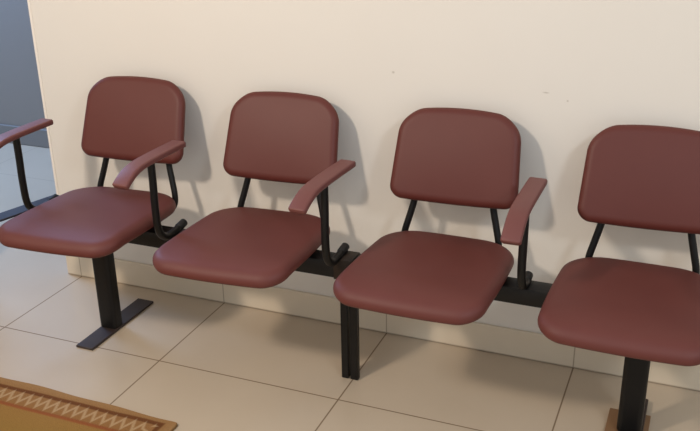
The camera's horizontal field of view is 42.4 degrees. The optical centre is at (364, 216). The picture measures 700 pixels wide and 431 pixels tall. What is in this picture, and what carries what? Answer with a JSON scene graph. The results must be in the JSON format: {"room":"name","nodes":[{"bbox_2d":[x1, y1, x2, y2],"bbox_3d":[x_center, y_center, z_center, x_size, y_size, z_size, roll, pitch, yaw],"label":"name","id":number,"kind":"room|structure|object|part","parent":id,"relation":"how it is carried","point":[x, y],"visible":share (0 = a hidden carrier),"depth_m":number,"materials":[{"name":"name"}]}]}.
{"room":"waiting room","nodes":[
{"label":"waiting room","id":0,"kind":"room"},
{"bbox_2d":[0,0,46,128],"bbox_3d":[-0.127,-1.425,3.752,11.000,2.700,0.150,8,24,20],"label":"wall","id":1,"kind":"structure","parent":0,"point":[21,103],"depth_m":4.64,"materials":[{"name":"grey paint"}]},
{"bbox_2d":[0,124,48,147],"bbox_3d":[-0.144,-0.196,4.181,11.000,0.100,0.014,8,24,20],"label":"baseboard","id":2,"kind":"structure","parent":1,"relation":"attached to","point":[39,138],"depth_m":4.77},
{"bbox_2d":[0,143,699,430],"bbox_3d":[-1.270,1.015,1.565,11.000,0.100,6.200,8,24,20],"label":"floor","id":3,"kind":"structure","parent":0,"point":[194,363],"depth_m":2.73,"materials":[{"name":"beige tile"}]},
{"bbox_2d":[0,377,177,430],"bbox_3d":[-1.249,0.720,2.129,1.098,0.008,1.296,8,24,20],"label":"rug","id":4,"kind":"object","parent":3,"relation":"on","point":[24,406],"visible":1,"depth_m":2.52,"materials":[{"name":"orange fabric"}]},
{"bbox_2d":[0,76,699,430],"bbox_3d":[-0.101,0.116,2.532,2.269,0.792,0.576,8,24,20],"label":"bench","id":5,"kind":"object","parent":3,"relation":"on","point":[635,176],"visible":1,"depth_m":2.46,"materials":[{"name":"red leather"}]},
{"bbox_3d":[-1.070,-0.230,2.760,0.049,0.064,0.312,8,24,20],"label":"armrest","id":6,"kind":"part","parent":5,"relation":"part of","materials":[{"name":"red plastic"}]},
{"bbox_3d":[-1.048,-0.142,2.855,0.022,0.273,0.129,8,24,20],"label":"arm post","id":7,"kind":"part","parent":5,"relation":"part of","materials":[{"name":"black metal"}]},
{"bbox_3d":[-0.824,0.001,2.742,0.400,0.068,0.481,6,24,16],"label":"seat","id":8,"kind":"part","parent":5,"relation":"part of","materials":[{"name":"red leather"}]},
{"bbox_3d":[-0.838,0.202,2.921,0.064,0.335,0.048,8,24,20],"label":"column leg","id":9,"kind":"part","parent":5,"relation":"part of","materials":[{"name":"black metal"}]},
{"bbox_3d":[-0.731,-0.312,2.875,0.364,0.254,0.124,6,24,16],"label":"backrest","id":10,"kind":"part","parent":5,"relation":"part of","materials":[{"name":"red leather"}]},
{"bbox_3d":[-0.602,-0.149,2.537,0.052,0.051,0.301,8,24,20],"label":"armrest","id":11,"kind":"part","parent":5,"relation":"part of","materials":[{"name":"red plastic"}]},
{"bbox_3d":[-0.582,-0.057,2.629,0.022,0.265,0.129,8,24,20],"label":"arm post","id":12,"kind":"part","parent":5,"relation":"part of","materials":[{"name":"black metal"}]},
{"bbox_3d":[-0.332,0.070,2.562,0.400,0.068,0.481,7,24,17],"label":"seat","id":13,"kind":"part","parent":5,"relation":"part of","materials":[{"name":"red leather"}]},
{"bbox_3d":[-0.245,-0.238,2.699,0.364,0.254,0.124,7,24,17],"label":"backrest","id":14,"kind":"part","parent":5,"relation":"part of","materials":[{"name":"red leather"}]},
{"bbox_3d":[-0.108,-0.082,2.361,0.049,0.049,0.305,9,25,23],"label":"armrest","id":15,"kind":"part","parent":5,"relation":"part of","materials":[{"name":"red plastic"}]},
{"bbox_3d":[-0.087,0.011,2.454,0.022,0.265,0.129,8,24,20],"label":"arm post","id":16,"kind":"part","parent":5,"relation":"part of","materials":[{"name":"black metal"}]},
{"bbox_3d":[-0.057,0.319,2.629,0.022,0.341,0.020,8,24,20],"label":"leg","id":17,"kind":"part","parent":5,"relation":"part of","materials":[{"name":"black metal"}]},
{"bbox_3d":[-0.030,0.323,2.619,0.024,0.341,0.020,8,24,20],"label":"leg","id":18,"kind":"part","parent":5,"relation":"part of","materials":[{"name":"black metal"}]},
{"bbox_3d":[0.170,0.141,2.379,0.400,0.068,0.481,8,24,20],"label":"seat","id":19,"kind":"part","parent":5,"relation":"part of","materials":[{"name":"red leather"}]},
{"bbox_3d":[0.257,-0.167,2.516,0.364,0.254,0.124,7,24,17],"label":"backrest","id":20,"kind":"part","parent":5,"relation":"part of","materials":[{"name":"red leather"}]},
{"bbox_3d":[0.393,-0.018,2.213,0.049,0.064,0.312,8,24,20],"label":"armrest","id":21,"kind":"part","parent":5,"relation":"part of","materials":[{"name":"red plastic"}]},
{"bbox_3d":[0.409,0.071,2.291,0.022,0.261,0.095,8,24,20],"label":"arm post","id":22,"kind":"part","parent":5,"relation":"part of","materials":[{"name":"black metal"}]},
{"bbox_3d":[0.653,0.209,2.203,0.400,0.068,0.481,8,24,20],"label":"seat","id":23,"kind":"part","parent":5,"relation":"part of","materials":[{"name":"red leather"}]},
{"bbox_3d":[0.707,0.410,2.353,0.064,0.336,0.048,8,24,20],"label":"column leg","id":24,"kind":"part","parent":5,"relation":"part of","materials":[{"name":"black metal"}]},
{"bbox_3d":[0.747,-0.101,2.336,0.364,0.254,0.124,7,24,17],"label":"backrest","id":25,"kind":"part","parent":5,"relation":"part of","materials":[{"name":"red leather"}]},
{"bbox_2d":[605,408,650,430],"bbox_3d":[0.711,0.568,2.443,0.110,0.010,0.135,8,24,20],"label":"wooden block","id":26,"kind":"object","parent":3,"relation":"on","point":[611,424],"visible":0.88,"depth_m":2.46,"materials":[{"name":"brown wood"}]},
{"bbox_2d":[30,0,699,333],"bbox_3d":[1.733,-0.665,1.878,6.062,2.700,0.140,8,24,20],"label":"wall","id":27,"kind":"structure","parent":0,"point":[564,72],"depth_m":2.65,"materials":[{"name":"beige paint"}]},
{"bbox_2d":[27,0,58,194],"bbox_3d":[-1.114,-1.082,2.830,0.010,2.604,0.007,8,24,20],"label":"trim","id":28,"kind":"structure","parent":27,"relation":"attached to","point":[28,1],"depth_m":3.10,"materials":[{"name":"white paint"}]},
{"bbox_2d":[66,256,699,390],"bbox_3d":[1.719,0.565,2.314,6.062,0.094,0.010,8,24,20],"label":"baseboard","id":29,"kind":"structure","parent":27,"relation":"attached to","point":[518,343],"depth_m":2.89,"materials":[{"name":"beige tile"}]}
]}

